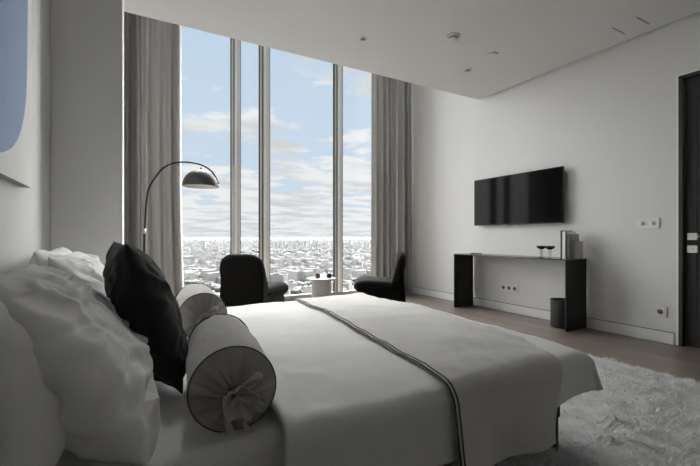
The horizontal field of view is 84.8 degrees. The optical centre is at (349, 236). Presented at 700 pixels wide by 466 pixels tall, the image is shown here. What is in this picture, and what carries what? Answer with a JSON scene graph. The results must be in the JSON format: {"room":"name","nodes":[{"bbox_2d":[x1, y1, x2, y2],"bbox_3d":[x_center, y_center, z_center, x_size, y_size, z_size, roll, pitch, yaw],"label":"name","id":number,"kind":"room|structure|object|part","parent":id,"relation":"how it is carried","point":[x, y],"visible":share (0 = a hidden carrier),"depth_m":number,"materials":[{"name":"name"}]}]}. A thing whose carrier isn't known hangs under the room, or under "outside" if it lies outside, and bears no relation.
{"room":"hotel room","nodes":[
{"label":"hotel room","id":0,"kind":"room"},
{"bbox_2d":[0,0,49,274],"bbox_3d":[-1.465,-1.150,1.327,0.250,4.400,8.650,0,0,-29],"label":"wall","id":1,"kind":"structure","parent":0,"point":[24,212],"depth_m":2.21,"materials":[{"name":"paint"}]},
{"bbox_2d":[0,0,31,187],"bbox_3d":[-1.307,-1.125,1.352,0.046,1.750,1.340,0,0,-29],"label":"painting","id":2,"kind":"object","parent":1,"relation":"attached to","point":[15,15],"visible":1,"depth_m":1.69,"materials":[{"name":"fabric"}]},
{"bbox_2d":[50,0,123,265],"bbox_3d":[-1.986,-0.515,2.939,0.425,3.130,0.490,0,0,-29],"label":"wall pier","id":3,"kind":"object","parent":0,"point":[87,36],"visible":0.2,"depth_m":2.72,"materials":[{"name":"paint"}]},
{"bbox_2d":[124,0,699,99],"bbox_3d":[1.296,-2.715,1.821,5.045,1.270,6.300,0,0,-29],"label":"ceiling","id":4,"kind":"structure","parent":0,"point":[407,42],"depth_m":3.86,"materials":[{"name":"paint"}]},
{"bbox_2d":[359,37,367,41],"bbox_3d":[0.137,-2.077,4.022,0.096,0.006,0.096,0,0,-29],"label":"recessed light","id":5,"kind":"object","parent":4,"relation":"in","point":[362,39],"visible":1,"depth_m":4.03,"materials":[{"name":"white plastic"}]},
{"bbox_2d":[446,32,459,42],"bbox_3d":[1.066,-2.054,3.963,0.144,0.052,0.144,0,0,-29],"label":"smoke detector","id":6,"kind":"object","parent":4,"relation":"attached to","point":[452,37],"visible":1,"depth_m":3.92,"materials":[{"name":"white plastic"}]},
{"bbox_2d":[488,52,497,56],"bbox_3d":[1.626,-2.075,4.352,0.110,0.010,0.110,0,0,-29],"label":"sprinkler","id":7,"kind":"object","parent":4,"relation":"attached to","point":[492,54],"visible":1,"depth_m":4.34,"materials":[{"name":"white plastic"}]},
{"bbox_2d":[612,17,649,33],"bbox_3d":[2.764,-2.079,3.773,0.280,0.003,0.224,0,0,-29],"label":"ceiling hatch","id":8,"kind":"object","parent":4,"relation":"attached to","point":[633,24],"visible":1,"depth_m":3.76,"materials":[{"name":"paint"}]},
{"bbox_2d":[285,292,699,383],"bbox_3d":[0.857,1.200,2.635,5.580,0.300,8.650,0,0,-29],"label":"floor","id":9,"kind":"structure","parent":0,"point":[679,361],"depth_m":3.81,"materials":[{"name":"brown wood"}]},
{"bbox_2d":[143,161,219,252],"bbox_3d":[-2.065,0.079,4.510,1.052,1.942,0.410,0,0,0],"label":"floor lamp","id":10,"kind":"object","parent":9,"relation":"on","point":[200,178],"visible":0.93,"depth_m":4.49,"materials":[{"name":"black metal"}]},
{"bbox_3d":[-1.754,-0.693,4.510,0.410,0.201,0.410,0,0,0],"label":"lamp shade","id":11,"kind":"part","parent":10,"relation":"part of","materials":[{"name":"black metal"}]},
{"bbox_2d":[219,254,288,306],"bbox_3d":[-1.264,0.636,5.111,0.640,0.841,0.760,0,0,20],"label":"armchair","id":12,"kind":"object","parent":9,"relation":"on","point":[243,278],"visible":0.79,"depth_m":4.77,"materials":[{"name":"black fabric"}]},
{"bbox_3d":[-1.247,0.705,5.158,0.640,0.181,0.660,0,0,20],"label":"seat","id":13,"kind":"part","parent":12,"relation":"part of","materials":[{"name":"black fabric"}]},
{"bbox_2d":[307,277,335,297],"bbox_3d":[-0.385,0.800,5.144,0.380,0.500,0.380,0,0,-29],"label":"side table","id":14,"kind":"object","parent":9,"relation":"on","point":[321,287],"visible":0.5,"depth_m":5.03,"materials":[{"name":"stone"}]},
{"bbox_2d":[326,273,331,277],"bbox_3d":[-0.281,0.520,5.133,0.072,0.060,0.072,0,0,-29],"label":"candle holder","id":15,"kind":"object","parent":14,"relation":"on","point":[328,275],"visible":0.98,"depth_m":5.11,"materials":[{"name":"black glass"}]},
{"bbox_2d":[354,251,405,301],"bbox_3d":[0.447,0.636,5.731,0.760,0.841,0.640,0,0,4],"label":"armchair","id":16,"kind":"object","parent":9,"relation":"on","point":[392,288],"visible":0.83,"depth_m":5.42,"materials":[{"name":"black fabric"}]},
{"bbox_3d":[0.397,0.705,5.734,0.660,0.181,0.640,0,0,4],"label":"seat","id":17,"kind":"part","parent":16,"relation":"part of","materials":[{"name":"black fabric"}]},
{"bbox_3d":[0.711,0.615,5.714,0.231,0.798,0.640,0,0,4],"label":"backrest","id":18,"kind":"part","parent":16,"relation":"part of","materials":[{"name":"black fabric"}]},
{"bbox_2d":[454,253,585,331],"bbox_3d":[2.147,0.650,5.087,0.395,0.800,1.715,0,0,-29],"label":"console table","id":19,"kind":"object","parent":9,"relation":"on","point":[575,269],"visible":0.91,"depth_m":4.41,"materials":[{"name":"wood"}]},
{"bbox_3d":[1.730,0.656,5.827,0.395,0.788,0.014,0,0,-29],"label":"panel","id":20,"kind":"part","parent":19,"relation":"part of","materials":[{"name":"black wood"}]},
{"bbox_2d":[545,246,554,252],"bbox_3d":[2.390,0.179,4.578,0.111,0.142,0.111,0,0,-29],"label":"coupe glass","id":21,"kind":"object","parent":19,"relation":"on","point":[546,247],"visible":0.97,"depth_m":4.54,"materials":[{"name":"black glass"}]},
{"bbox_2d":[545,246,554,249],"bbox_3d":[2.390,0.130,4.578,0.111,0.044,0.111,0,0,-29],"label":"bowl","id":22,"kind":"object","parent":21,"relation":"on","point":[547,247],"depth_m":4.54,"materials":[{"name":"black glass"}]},
{"bbox_2d":[560,231,561,258],"bbox_3d":[2.531,0.087,4.481,0.200,0.325,0.018,0,0,-29],"label":"book","id":23,"kind":"object","parent":19,"relation":"on","point":[560,231],"visible":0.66,"depth_m":4.43,"materials":[{"name":"paper"}]},
{"bbox_2d":[562,231,575,258],"bbox_3d":[2.550,0.092,4.457,0.210,0.315,0.038,0,0,-29],"label":"book","id":24,"kind":"object","parent":19,"relation":"on","point":[564,233],"visible":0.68,"depth_m":4.40,"materials":[{"name":"paper"}]},
{"bbox_2d":[567,234,578,258],"bbox_3d":[2.582,0.107,4.433,0.190,0.285,0.029,0,0,-29],"label":"book","id":25,"kind":"object","parent":19,"relation":"on","point":[571,238],"visible":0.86,"depth_m":4.39,"materials":[{"name":"paper"}]},
{"bbox_3d":[2.564,0.656,4.346,0.395,0.788,0.014,0,0,-29],"label":"panel","id":26,"kind":"part","parent":19,"relation":"part of","materials":[{"name":"black wood"}]},
{"bbox_2d":[574,241,582,258],"bbox_3d":[2.640,0.147,4.430,0.150,0.205,0.022,0,0,-29],"label":"book","id":27,"kind":"object","parent":19,"relation":"on","point":[578,245],"visible":1,"depth_m":4.41,"materials":[{"name":"paper"}]},
{"bbox_2d":[551,406,559,449],"bbox_3d":[-0.426,0.630,2.101,2.300,0.840,2.080,0,0,-29],"label":"bed","id":28,"kind":"object","parent":9,"relation":"on","point":[558,408],"visible":0.08,"depth_m":1.85,"materials":[{"name":"black metal"}]},
{"bbox_2d":[56,336,283,465],"bbox_3d":[-0.370,0.680,2.133,2.210,0.212,1.900,0,0,-29],"label":"sheet","id":29,"kind":"object","parent":28,"relation":"on","point":[181,441],"visible":0.04,"depth_m":1.11,"materials":[{"name":"white fabric"}]},
{"bbox_2d":[0,301,66,465],"bbox_3d":[-0.875,0.330,1.044,0.347,0.508,0.711,0,0,-31],"label":"pillow","id":30,"kind":"object","parent":29,"relation":"on","point":[31,431],"visible":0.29,"depth_m":0.79,"materials":[{"name":"white fabric"}]},
{"bbox_2d":[28,247,72,265],"bbox_3d":[-1.515,0.309,2.039,0.349,0.558,0.712,0,0,-28],"label":"pillow","id":31,"kind":"object","parent":29,"relation":"on","point":[39,257],"visible":0.12,"depth_m":1.76,"materials":[{"name":"white fabric"}]},
{"bbox_2d":[47,251,105,295],"bbox_3d":[-1.337,0.323,2.008,0.465,0.593,0.736,0,0,-27],"label":"pillow","id":32,"kind":"object","parent":29,"relation":"on","point":[87,268],"visible":0.21,"depth_m":1.80,"materials":[{"name":"white fabric"}]},
{"bbox_2d":[0,264,160,465],"bbox_3d":[-0.821,0.328,1.158,0.578,0.652,0.761,0,0,-32],"label":"pillow","id":33,"kind":"object","parent":29,"relation":"on","point":[99,370],"visible":0.86,"depth_m":0.91,"materials":[{"name":"white fabric"}]},
{"bbox_2d":[103,241,187,393],"bbox_3d":[-0.816,0.290,1.516,0.392,0.613,0.519,0,0,-35],"label":"cushion","id":34,"kind":"object","parent":29,"relation":"on","point":[140,294],"visible":0.73,"depth_m":1.33,"materials":[{"name":"black fabric"}]},
{"bbox_2d":[175,283,226,336],"bbox_3d":[-0.936,0.445,2.379,0.270,0.262,0.691,0,0,-26],"label":"bolster","id":35,"kind":"object","parent":29,"relation":"on","point":[197,302],"visible":0.6,"depth_m":2.14,"materials":[{"name":"grey fabric"}]},
{"bbox_2d":[186,314,276,435],"bbox_3d":[-0.437,0.449,1.353,0.264,0.253,0.695,0,0,-23],"label":"bolster","id":36,"kind":"object","parent":29,"relation":"on","point":[231,381],"visible":1,"depth_m":1.11,"materials":[{"name":"grey fabric"}]},
{"bbox_2d":[226,301,602,465],"bbox_3d":[0.003,0.643,2.339,1.576,0.303,2.108,0,0,-29],"label":"duvet","id":37,"kind":"object","parent":29,"relation":"on","point":[342,397],"visible":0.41,"depth_m":1.35,"materials":[{"name":"white fabric"}]},
{"bbox_2d":[294,293,562,465],"bbox_3d":[0.224,0.668,2.452,0.849,0.367,2.168,0,0,-29],"label":"throw","id":38,"kind":"object","parent":37,"relation":"on","point":[504,388],"visible":0.98,"depth_m":1.59,"materials":[{"name":"white fabric"}]},
{"bbox_3d":[0.994,0.963,1.863,0.026,0.175,0.026,0,0,-29],"label":"leg","id":39,"kind":"part","parent":28,"relation":"part of","materials":[{"name":"black metal"}]},
{"bbox_2d":[550,298,564,328],"bbox_3d":[2.480,0.889,4.480,0.250,0.322,0.250,0,0,-29],"label":"waste bin","id":40,"kind":"object","parent":9,"relation":"on","point":[557,305],"visible":0.6,"depth_m":4.40,"materials":[{"name":"black metal"}]},
{"bbox_2d":[441,353,699,465],"bbox_3d":[1.444,1.012,1.520,2.981,0.076,3.533,0,0,-29],"label":"rug","id":41,"kind":"object","parent":9,"relation":"on","point":[639,417],"visible":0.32,"depth_m":2.09,"materials":[{"name":"fabric"}]},
{"bbox_2d":[412,12,699,344],"bbox_3d":[3.179,-1.150,3.943,0.250,4.400,8.650,0,0,-29],"label":"wall","id":42,"kind":"structure","parent":0,"point":[608,116],"depth_m":4.55,"materials":[{"name":"paint"}]},
{"bbox_2d":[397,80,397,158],"bbox_3d":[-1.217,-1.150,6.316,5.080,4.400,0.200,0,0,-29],"label":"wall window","id":43,"kind":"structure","parent":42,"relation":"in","point":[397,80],"depth_m":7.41,"materials":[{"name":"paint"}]},
{"bbox_2d":[230,38,361,300],"bbox_3d":[-0.881,-1.150,6.393,4.061,4.400,0.115,0,0,-29],"label":"window frame","id":44,"kind":"structure","parent":43,"relation":"attached to","point":[235,45],"depth_m":6.10,"materials":[{"name":"grey metal"}]},
{"bbox_3d":[-0.908,1.008,6.398,4.020,0.085,0.080,0,0,-29],"label":"rail","id":45,"kind":"part","parent":44,"relation":"part of","materials":[{"name":"metal"}]},
{"bbox_2d":[500,283,517,292],"bbox_3d":[2.228,0.713,5.359,0.017,0.107,0.279,0,0,-29],"label":"socket plate","id":46,"kind":"object","parent":42,"relation":"attached to","point":[503,287],"visible":1,"depth_m":5.34,"materials":[{"name":"white plastic"}]},
{"bbox_2d":[474,166,563,225],"bbox_3d":[2.258,-0.508,5.232,0.086,0.696,1.380,0,0,-29],"label":"television","id":47,"kind":"object","parent":42,"relation":"attached to","point":[537,196],"visible":1,"depth_m":5.11,"materials":[{"name":"black plastic"}]},
{"bbox_2d":[412,286,673,344],"bbox_3d":[2.095,0.994,5.600,0.012,0.112,4.300,0,0,-29],"label":"baseboard","id":48,"kind":"structure","parent":42,"relation":"attached to","point":[638,332],"depth_m":4.42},
{"bbox_2d":[636,218,658,228],"bbox_3d":[3.040,-0.139,3.909,0.025,0.107,0.192,0,0,-29],"label":"switch plate","id":49,"kind":"object","parent":42,"relation":"attached to","point":[641,223],"visible":1,"depth_m":3.90,"materials":[{"name":"white plastic"}]},
{"bbox_2d":[654,305,666,317],"bbox_3d":[3.095,0.745,3.821,0.016,0.109,0.110,0,0,-29],"label":"socket plate","id":50,"kind":"object","parent":42,"relation":"attached to","point":[659,311],"visible":1,"depth_m":3.82,"materials":[{"name":"white plastic"}]},
{"bbox_2d":[677,69,699,347],"bbox_3d":[3.457,-0.256,3.305,0.172,2.612,0.989,0,0,-29],"label":"door","id":51,"kind":"structure","parent":42,"relation":"in","point":[688,84],"depth_m":3.66,"materials":[{"name":"black wood"}]},
{"bbox_3d":[3.251,0.115,3.634,0.020,0.070,0.080,0,0,-29],"label":"lock plate","id":52,"kind":"part","parent":51,"relation":"part of","materials":[{"name":"silver metal"}]},
{"bbox_3d":[3.251,-0.005,3.634,0.020,0.066,0.080,0,0,-29],"label":"handle plate","id":53,"kind":"part","parent":51,"relation":"part of","materials":[{"name":"silver metal"}]},
{"bbox_3d":[0.857,-3.500,2.635,5.580,0.300,8.650,0,0,-29],"label":"ceiling","id":54,"kind":"structure","parent":0,"visible":0},
{"bbox_2d":[124,12,140,249],"bbox_3d":[-2.987,-1.147,4.962,0.510,4.365,0.110,0,0,-29],"label":"curtain","id":55,"kind":"object","parent":54,"relation":"hanging from","point":[132,22],"visible":0.3,"depth_m":5.05,"materials":[{"name":"grey fabric"}]},
{"bbox_2d":[141,16,183,296],"bbox_3d":[-2.493,-1.147,5.129,0.536,4.365,0.140,0,0,-29],"label":"curtain","id":56,"kind":"object","parent":54,"relation":"hanging from","point":[160,40],"visible":0.76,"depth_m":5.11,"materials":[{"name":"grey fabric"}]},
{"bbox_2d":[370,73,396,277],"bbox_3d":[0.640,-1.147,6.960,0.581,4.365,0.161,0,0,-29],"label":"curtain","id":57,"kind":"object","parent":54,"relation":"hanging from","point":[384,89],"visible":0.81,"depth_m":6.92,"materials":[{"name":"grey fabric"}]},
{"bbox_2d":[397,80,411,292],"bbox_3d":[1.020,-1.147,7.127,0.240,4.365,0.218,0,0,-29],"label":"curtain","id":58,"kind":"object","parent":54,"relation":"hanging from","point":[404,161],"visible":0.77,"depth_m":7.10,"materials":[{"name":"grey fabric"}]},
{"label":"outside","id":59,"kind":"structure","parent":0,"visible":0},
{"bbox_2d":[182,243,354,295],"bbox_3d":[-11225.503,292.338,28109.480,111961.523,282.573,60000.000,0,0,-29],"label":"ground","id":60,"kind":"structure","parent":59,"point":[285,281],"depth_m":1193.83,"materials":[{"name":"white"}]},
{"bbox_2d":[182,239,370,284],"bbox_3d":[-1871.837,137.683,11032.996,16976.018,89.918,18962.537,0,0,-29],"label":"city skyline","id":61,"kind":"object","parent":60,"relation":"on","point":[212,260],"visible":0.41,"depth_m":2178.17},
{"bbox_2d":[183,246,370,296],"bbox_3d":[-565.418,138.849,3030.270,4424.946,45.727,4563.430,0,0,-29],"label":"tree cover","id":62,"kind":"object","parent":60,"relation":"on","point":[295,290],"visible":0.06,"depth_m":3020.40,"materials":[{"name":"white plant"}]},
{"bbox_2d":[270,274,283,281],"bbox_3d":[-243.448,136.120,1256.851,58.116,30.518,9.040,0,0,18],"label":"building","id":63,"kind":"structure","parent":60,"relation":"on","point":[273,277],"depth_m":1251.12,"materials":[{"name":"white concrete"}]},
{"bbox_2d":[287,282,297,288],"bbox_3d":[-171.456,141.839,1109.915,9.322,19.019,43.502,0,0,44],"label":"building","id":64,"kind":"structure","parent":60,"relation":"on","point":[291,285],"depth_m":1108.43,"materials":[{"name":"white concrete"}]},
{"bbox_2d":[303,286,311,293],"bbox_3d":[-104.777,140.423,1006.749,48.724,21.814,10.441,0,0,43],"label":"building","id":65,"kind":"structure","parent":60,"relation":"on","point":[306,289],"depth_m":1006.53,"materials":[{"name":"white concrete"}]},
{"bbox_2d":[343,274,351,279],"bbox_3d":[-20.165,141.779,1364.859,55.039,19.236,11.794,0,0,26],"label":"building","id":66,"kind":"structure","parent":60,"relation":"on","point":[345,276],"depth_m":1354.44,"materials":[{"name":"white concrete"}]},
{"bbox_2d":[344,282,351,289],"bbox_3d":[-5.410,139.435,1073.446,15.179,23.811,20.699,0,0,24],"label":"building","id":67,"kind":"structure","parent":60,"relation":"on","point":[347,285],"depth_m":1065.19,"materials":[{"name":"white concrete"}]}
]}

